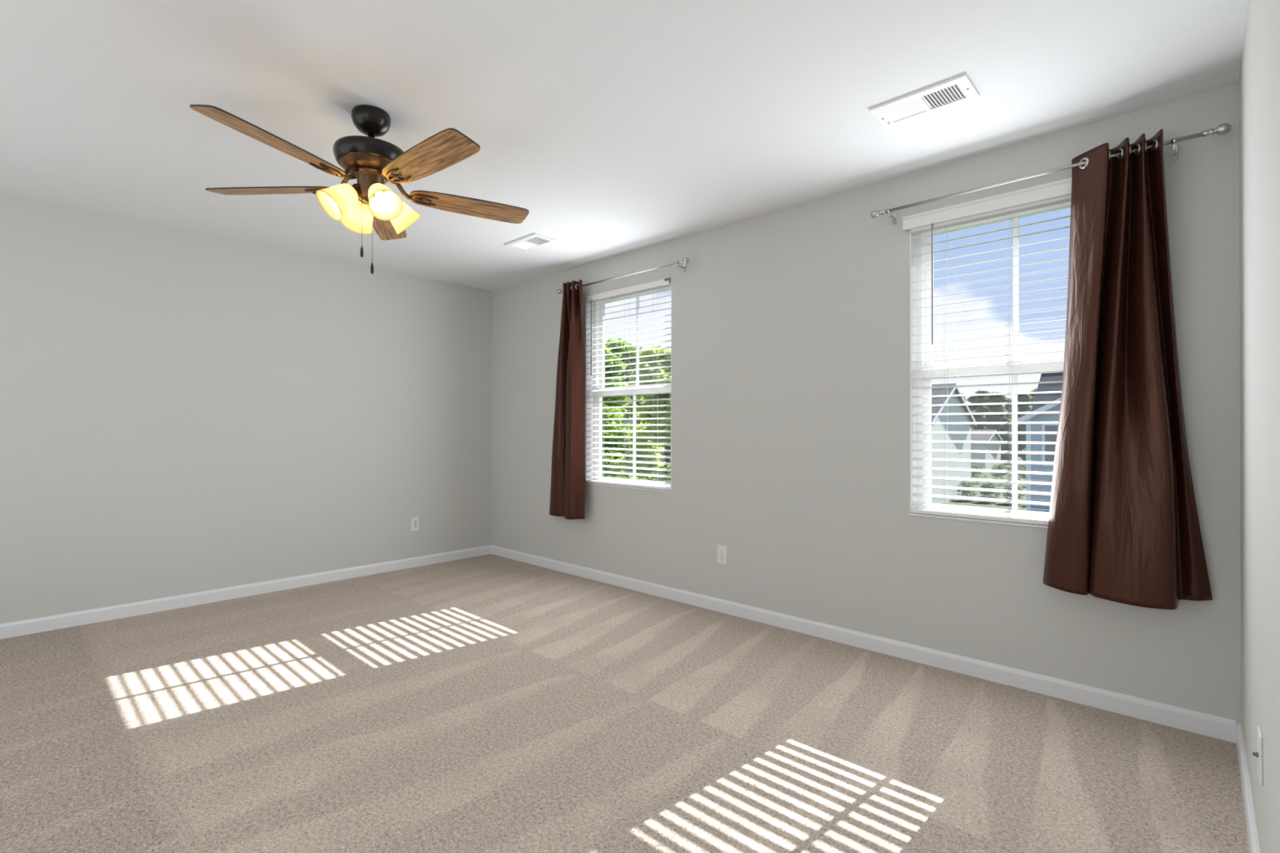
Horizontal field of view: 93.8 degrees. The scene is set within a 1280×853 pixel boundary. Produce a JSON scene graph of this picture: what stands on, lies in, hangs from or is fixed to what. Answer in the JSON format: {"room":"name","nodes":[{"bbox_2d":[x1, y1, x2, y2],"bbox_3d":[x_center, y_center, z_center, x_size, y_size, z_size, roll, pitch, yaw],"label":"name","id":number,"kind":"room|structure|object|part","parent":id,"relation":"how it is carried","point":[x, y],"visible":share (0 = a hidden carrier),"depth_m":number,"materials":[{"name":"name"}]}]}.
{"room":"empty bedroom","nodes":[
{"label":"empty bedroom","id":0,"kind":"room"},
{"bbox_2d":[0,193,492,624],"bbox_3d":[-2.891,-0.053,4.028,0.120,2.440,4.630,0,0,43],"label":"wall","id":1,"kind":"structure","parent":0,"point":[182,411],"depth_m":4.00,"materials":[{"name":"beige paint"}]},
{"bbox_2d":[0,545,491,639],"bbox_3d":[-2.858,1.127,3.961,0.013,0.080,4.350,0,0,43],"label":"baseboard","id":2,"kind":"structure","parent":1,"relation":"attached to","point":[11,629],"depth_m":3.98,"materials":[{"name":"white wood"}]},
{"bbox_2d":[410,516,418,531],"bbox_3d":[-1.883,0.816,5.010,0.008,0.118,0.073,0,0,43],"label":"wall outlet","id":3,"kind":"object","parent":1,"relation":"attached to","point":[414,521],"visible":1,"depth_m":5.01,"materials":[{"name":"white plastic"}]},
{"bbox_2d":[0,0,1248,290],"bbox_3d":[-1.049,-1.339,2.318,5.152,0.120,4.630,0,0,43],"label":"ceiling","id":4,"kind":"structure","parent":0,"point":[620,126],"depth_m":2.33,"materials":[{"name":"white paint"}]},
{"bbox_2d":[190,104,528,274],"bbox_3d":[-1.062,-0.947,2.428,1.259,0.664,1.296,0,0,43],"label":"ceiling fan","id":5,"kind":"object","parent":4,"relation":"hanging from","point":[367,204],"visible":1,"depth_m":2.37,"materials":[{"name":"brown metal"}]},
{"bbox_3d":[-1.508,-0.974,2.472,0.520,0.034,0.134,0,0,3],"label":"blade","id":6,"kind":"part","parent":5,"relation":"part of","materials":[{"name":"brown wood"}]},
{"bbox_3d":[-1.248,-0.976,2.066,0.134,0.034,0.520,0,0,21],"label":"blade","id":7,"kind":"part","parent":5,"relation":"part of","materials":[{"name":"brown wood"}]},
{"bbox_3d":[-1.192,-0.888,2.360,0.128,0.148,0.150,0,0,43],"label":"lamp shade","id":8,"kind":"part","parent":5,"relation":"part of","materials":[{"name":"yellow glass"}]},
{"bbox_3d":[-1.187,-0.887,2.541,0.150,0.148,0.128,0,0,43],"label":"lamp shade","id":9,"kind":"part","parent":5,"relation":"part of","materials":[{"name":"yellow glass"}]},
{"bbox_3d":[-1.121,-0.837,2.415,0.002,0.220,0.002,0,0,43],"label":"pull chain","id":10,"kind":"part","parent":5,"relation":"part of","materials":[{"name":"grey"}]},
{"bbox_3d":[-1.099,-1.047,2.448,0.238,0.030,0.238,0,0,43],"label":"motor","id":11,"kind":"part","parent":5,"relation":"part of","materials":[{"name":"brown metal"}]},
{"bbox_3d":[-1.021,-0.903,2.366,0.077,0.075,0.056,0,0,43],"label":"bulb","id":12,"kind":"part","parent":5,"relation":"part of","materials":[{"name":"white glass"}]},
{"bbox_3d":[-1.012,-0.888,2.355,0.150,0.148,0.128,0,0,43],"label":"lamp shade","id":13,"kind":"part","parent":5,"relation":"part of","materials":[{"name":"yellow glass"}]},
{"bbox_3d":[-1.203,-0.972,2.845,0.134,0.034,0.520,0,0,-15],"label":"blade","id":14,"kind":"part","parent":5,"relation":"part of","materials":[{"name":"brown wood"}]},
{"bbox_3d":[-1.006,-0.887,2.535,0.128,0.148,0.150,0,0,43],"label":"lamp shade","id":15,"kind":"part","parent":5,"relation":"part of","materials":[{"name":"yellow glass"}]},
{"bbox_3d":[-0.782,-0.974,2.188,0.520,0.034,0.134,0,0,39],"label":"blade","id":16,"kind":"part","parent":5,"relation":"part of","materials":[{"name":"brown wood"}]},
{"bbox_3d":[-0.754,-0.979,2.670,0.520,0.038,0.134,0,0,-32],"label":"blade","id":17,"kind":"part","parent":5,"relation":"part of","materials":[{"name":"brown wood"}]},
{"bbox_2d":[504,232,558,251],"bbox_3d":[-0.749,-1.258,4.118,0.352,0.022,0.192,0,0,43],"label":"ceiling vent","id":18,"kind":"object","parent":4,"relation":"in","point":[534,241],"visible":1,"depth_m":4.10,"materials":[{"name":"white paint"}]},
{"bbox_2d":[869,72,980,128],"bbox_3d":[1.112,-1.264,2.352,0.352,0.022,0.192,0,0,43],"label":"ceiling vent","id":19,"kind":"object","parent":4,"relation":"in","point":[958,90],"visible":1,"depth_m":2.34,"materials":[{"name":"white paint"}]},
{"bbox_2d":[0,554,1249,852],"bbox_3d":[-1.054,1.221,2.304,5.152,0.120,4.630,0,0,43],"label":"floor","id":20,"kind":"structure","parent":0,"point":[488,703],"depth_m":2.20,"materials":[{"name":"beige carpet"}]},
{"bbox_2d":[491,82,1241,724],"bbox_3d":[0.473,-0.048,3.945,4.912,2.440,0.160,0,0,43],"label":"wall","id":21,"kind":"structure","parent":0,"point":[790,442],"depth_m":3.22,"materials":[{"name":"beige paint"}]},
{"bbox_2d":[556,257,688,293],"bbox_3d":[-0.149,-1.064,4.353,1.328,0.064,0.104,0,0,43],"label":"curtain rod","id":22,"kind":"object","parent":21,"relation":"attached to","point":[686,260],"visible":0.77,"depth_m":4.14,"materials":[{"name":"silver metal"}]},
{"bbox_2d":[549,280,585,519],"bbox_3d":[-0.598,-0.204,4.726,0.116,1.826,0.486,0,0,-38],"label":"curtain","id":23,"kind":"object","parent":22,"relation":"hanging from","point":[568,450],"visible":1,"depth_m":4.59,"materials":[{"name":"brown satin fabric"},{"name":"brushed nickel"}]},
{"bbox_2d":[584,277,671,493],"bbox_3d":[-0.054,-0.283,4.433,0.874,1.468,0.164,0,0,43],"label":"window","id":24,"kind":"structure","parent":21,"relation":"in","point":[600,305],"depth_m":4.69,"materials":[{"name":"white plastic"}]},
{"bbox_3d":[-0.084,0.446,4.399,0.874,0.011,0.080,0,0,43],"label":"sill","id":25,"kind":"part","parent":24,"relation":"part of","materials":[{"name":"white"}]},
{"bbox_2d":[585,277,671,490],"bbox_3d":[-0.096,-0.288,4.385,0.862,1.452,0.067,0,0,43],"label":"window blind","id":26,"kind":"object","parent":24,"relation":"attached to","point":[666,282],"visible":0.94,"depth_m":4.37,"materials":[{"name":"white plastic"}]},
{"bbox_3d":[-0.093,-0.284,4.391,0.002,1.412,0.052,0,0,43],"label":"ladder cord","id":27,"kind":"part","parent":26,"relation":"part of","materials":[{"name":"white fabric"}]},
{"bbox_3d":[-0.094,0.428,4.388,0.858,0.020,0.054,0,0,43],"label":"rail","id":28,"kind":"part","parent":26,"relation":"part of","materials":[{"name":"white plastic"}]},
{"bbox_3d":[0.108,-0.285,4.204,0.002,1.412,0.052,0,0,43],"label":"ladder cord","id":29,"kind":"part","parent":26,"relation":"part of","materials":[{"name":"white fabric"}]},
{"bbox_3d":[-0.042,0.064,4.445,0.804,0.736,0.030,0,0,43],"label":"sash","id":30,"kind":"part","parent":24,"relation":"part of","materials":[{"name":"white plastic"}]},
{"bbox_3d":[-0.018,-0.623,4.473,0.804,0.745,0.030,0,0,43],"label":"sash","id":31,"kind":"part","parent":24,"relation":"part of","materials":[{"name":"white plastic"}]},
{"bbox_2d":[717,544,727,564],"bbox_3d":[0.518,0.810,3.782,0.073,0.118,0.008,0,0,43],"label":"wall outlet","id":32,"kind":"object","parent":21,"relation":"attached to","point":[722,549],"visible":1,"depth_m":3.78,"materials":[{"name":"white plastic"}]},
{"bbox_2d":[490,545,1236,743],"bbox_3d":[0.412,1.132,3.875,4.886,0.080,0.013,0,0,43],"label":"baseboard","id":33,"kind":"structure","parent":21,"relation":"attached to","point":[1188,720],"depth_m":2.89,"materials":[{"name":"white wood"}]},
{"bbox_2d":[909,201,1071,528],"bbox_3d":[1.728,-0.289,2.771,0.874,1.468,0.164,0,0,43],"label":"window","id":34,"kind":"structure","parent":21,"relation":"in","point":[1051,366],"depth_m":3.02,"materials":[{"name":"white plastic"}]},
{"bbox_3d":[1.730,-0.289,2.773,0.874,1.468,0.156,0,0,43],"label":"frame","id":35,"kind":"part","parent":34,"relation":"part of","materials":[{"name":"white plastic"}]},
{"bbox_3d":[1.698,0.440,2.736,0.874,0.011,0.080,0,0,43],"label":"sill","id":36,"kind":"part","parent":34,"relation":"part of","materials":[{"name":"white wood"}]},
{"bbox_2d":[902,177,1071,525],"bbox_3d":[1.677,-0.311,2.716,0.924,1.486,0.088,0,0,43],"label":"window blind","id":37,"kind":"object","parent":34,"relation":"attached to","point":[1059,192],"visible":0.66,"depth_m":2.79,"materials":[{"name":"white plastic"}]},
{"bbox_3d":[1.488,-0.289,2.916,0.002,1.412,0.052,0,0,43],"label":"ladder cord","id":38,"kind":"part","parent":37,"relation":"part of","materials":[{"name":"white fabric"}]},
{"bbox_3d":[1.688,0.422,2.725,0.858,0.020,0.054,0,0,43],"label":"rail","id":39,"kind":"part","parent":37,"relation":"part of","materials":[{"name":"white plastic"}]},
{"bbox_3d":[1.689,-0.290,2.729,0.002,1.412,0.052,0,0,43],"label":"ladder cord","id":40,"kind":"part","parent":37,"relation":"part of","materials":[{"name":"white fabric"}]},
{"bbox_3d":[1.740,0.058,2.783,0.804,0.736,0.030,0,0,43],"label":"sash","id":41,"kind":"part","parent":34,"relation":"part of","materials":[{"name":"white plastic"}]},
{"bbox_3d":[1.764,-0.629,2.810,0.804,0.745,0.030,0,0,43],"label":"sash","id":42,"kind":"part","parent":34,"relation":"part of","materials":[{"name":"white plastic"}]},
{"bbox_2d":[870,123,1231,224],"bbox_3d":[1.684,-1.070,2.642,1.313,0.064,0.104,0,0,43],"label":"curtain rod","id":43,"kind":"object","parent":21,"relation":"attached to","point":[1222,129],"visible":1,"depth_m":2.53,"materials":[{"name":"silver metal"}]},
{"bbox_2d":[1042,128,1212,609],"bbox_3d":[1.898,-0.221,2.369,0.532,1.809,0.150,0,0,43],"label":"curtain","id":44,"kind":"object","parent":43,"relation":"hanging from","point":[1124,526],"visible":1,"depth_m":2.35,"materials":[{"name":"brown fabric"}]},
{"bbox_2d":[1239,0,1279,852],"bbox_3d":[0.788,-0.065,0.594,0.120,2.440,4.630,0,0,43],"label":"wall","id":45,"kind":"structure","parent":0,"point":[1260,71],"depth_m":1.45,"materials":[{"name":"beige paint"}]},
{"bbox_2d":[1236,721,1260,852],"bbox_3d":[0.724,1.115,0.619,0.013,0.080,4.350,0,0,43],"label":"baseboard","id":46,"kind":"structure","parent":45,"relation":"attached to","point":[1253,842],"depth_m":1.78,"materials":[{"name":"white"}]},
{"bbox_2d":[1252,726,1262,786],"bbox_3d":[1.521,0.809,1.477,0.016,0.118,0.073,0,0,43],"label":"wall jack","id":47,"kind":"object","parent":45,"relation":"attached to","point":[1259,754],"visible":1,"depth_m":1.45,"materials":[{"name":"white plastic"}]},
{"bbox_3d":[1.525,0.809,1.473,0.006,0.118,0.073,0,0,43],"label":"plate","id":48,"kind":"part","parent":47,"relation":"part of","materials":[{"name":"white plastic"}]},
{"label":"outside","id":49,"kind":"structure","parent":0,"visible":0},
{"bbox_2d":[942,457,1026,510],"bbox_3d":[47.898,5.260,124.297,210.000,0.300,239.100,0,0,43],"label":"ground","id":50,"kind":"structure","parent":49,"point":[957,502],"depth_m":38.36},
{"bbox_2d":[602,346,643,479],"bbox_3d":[-1.465,0.860,18.424,3.894,7.183,3.344,0,0,43],"label":"tree","id":51,"kind":"object","parent":50,"relation":"on","point":[607,351],"visible":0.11,"depth_m":18.11,"materials":[{"name":"green plant"}]},
{"bbox_2d":[603,337,662,477],"bbox_3d":[-0.751,0.400,24.684,4.268,8.173,3.481,0,0,-36],"label":"tree","id":52,"kind":"object","parent":50,"relation":"on","point":[624,343],"visible":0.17,"depth_m":24.39,"materials":[{"name":"green plant"}]},
{"bbox_2d":[613,397,671,479],"bbox_3d":[-0.012,1.196,39.851,13.700,6.740,8.550,0,0,43],"label":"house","id":53,"kind":"structure","parent":50,"relation":"on","point":[627,421],"depth_m":34.53,"materials":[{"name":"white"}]},
{"bbox_2d":[622,345,671,482],"bbox_3d":[0.629,1.122,16.224,2.795,6.642,2.973,0,0,-21],"label":"tree","id":54,"kind":"object","parent":50,"relation":"on","point":[659,396],"visible":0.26,"depth_m":15.65,"materials":[{"name":"green plant"}]},
{"bbox_2d":[931,383,976,503],"bbox_3d":[14.407,0.973,41.832,14.120,7.260,9.000,0,0,43],"label":"house","id":55,"kind":"structure","parent":50,"relation":"on","point":[939,391],"depth_m":36.91,"materials":[{"name":"grey"}]},
{"bbox_2d":[956,480,977,500],"bbox_3d":[20.329,3.993,37.249,1.241,1.192,1.282,0,0,43],"label":"shrub","id":56,"kind":"object","parent":50,"relation":"on","point":[964,484],"visible":0.58,"depth_m":37.08,"materials":[{"name":"green plant"}]},
{"bbox_2d":[966,395,978,427],"bbox_3d":[52.924,-0.032,94.687,4.688,9.988,4.034,0,0,43],"label":"tree","id":57,"kind":"object","parent":50,"relation":"on","point":[971,398],"visible":0.12,"depth_m":94.06,"materials":[{"name":"green plant"}]},
{"bbox_2d":[970,462,987,479],"bbox_3d":[27.795,3.834,49.438,1.698,1.668,1.736,0,0,43],"label":"shrub","id":58,"kind":"object","parent":50,"relation":"on","point":[974,466],"visible":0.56,"depth_m":49.20,"materials":[{"name":"green plant"}]},
{"bbox_2d":[970,390,991,429],"bbox_3d":[49.507,-0.186,86.600,4.180,10.195,3.713,0,0,43],"label":"tree","id":59,"kind":"object","parent":50,"relation":"on","point":[979,418],"visible":0.35,"depth_m":86.17,"materials":[{"name":"green plant"}]},
{"bbox_2d":[970,429,1003,469],"bbox_3d":[36.696,2.586,71.917,10.650,4.440,7.500,0,0,43],"label":"house","id":60,"kind":"structure","parent":50,"relation":"on","point":[975,446],"depth_m":67.11,"materials":[{"name":"grey"}]},
{"bbox_2d":[979,482,1000,498],"bbox_3d":[21.256,3.976,36.379,1.296,1.219,1.247,0,0,43],"label":"shrub","id":61,"kind":"object","parent":50,"relation":"on","point":[988,485],"visible":0.71,"depth_m":36.27,"materials":[{"name":"green plant"}]},
{"bbox_2d":[982,391,1011,460],"bbox_3d":[46.756,0.140,78.374,3.458,9.445,4.328,0,0,43],"label":"tree","id":62,"kind":"object","parent":50,"relation":"on","point":[993,398],"visible":0.52,"depth_m":77.75,"materials":[{"name":"green plant"}]},
{"bbox_2d":[989,463,1011,484],"bbox_3d":[29.090,3.809,48.200,1.763,1.710,1.696,0,0,43],"label":"shrub","id":63,"kind":"object","parent":50,"relation":"on","point":[999,466],"visible":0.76,"depth_m":48.16,"materials":[{"name":"green plant"}]},
{"bbox_2d":[1003,398,1018,458],"bbox_3d":[56.117,0.268,91.281,3.770,9.362,3.811,0,0,43],"label":"tree","id":64,"kind":"object","parent":50,"relation":"on","point":[1008,407],"visible":0.26,"depth_m":90.56,"materials":[{"name":"green plant"}]},
{"bbox_2d":[1001,484,1025,500],"bbox_3d":[22.143,3.983,35.544,1.250,1.199,1.237,0,0,43],"label":"shrub","id":65,"kind":"object","parent":50,"relation":"on","point":[1006,486],"visible":0.38,"depth_m":35.49,"materials":[{"name":"green plant"}]},
{"bbox_2d":[1007,391,1033,461],"bbox_3d":[53.114,0.045,83.165,3.866,9.708,4.281,0,0,43],"label":"tree","id":66,"kind":"object","parent":50,"relation":"on","point":[1021,397],"visible":0.41,"depth_m":82.59,"materials":[{"name":"green plant"}]},
{"bbox_2d":[1017,465,1026,480],"bbox_3d":[30.334,3.821,47.035,1.682,1.676,1.680,0,0,43],"label":"shrub","id":67,"kind":"object","parent":50,"relation":"on","point":[1024,468],"visible":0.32,"depth_m":47.05,"materials":[{"name":"green plant"}]},
{"bbox_2d":[1021,387,1036,457],"bbox_3d":[49.957,-0.002,75.208,3.997,9.705,4.441,0,0,43],"label":"tree","id":68,"kind":"object","parent":50,"relation":"on","point":[1035,388],"visible":0.02,"depth_m":75.36,"materials":[{"name":"green plant"}]},
{"bbox_2d":[1017,372,1062,512],"bbox_3d":[20.155,1.051,20.327,11.230,6.890,7.520,0,0,43],"label":"house","id":69,"kind":"structure","parent":50,"relation":"on","point":[1058,376],"depth_m":21.22,"materials":[{"name":"blue"}]},
{"bbox_3d":[14.667,0.628,20.663,1.190,1.360,0.019,0,0,43],"label":"pane","id":70,"kind":"part","parent":69,"relation":"part of","materials":[{"name":"grey glass"}]}
]}

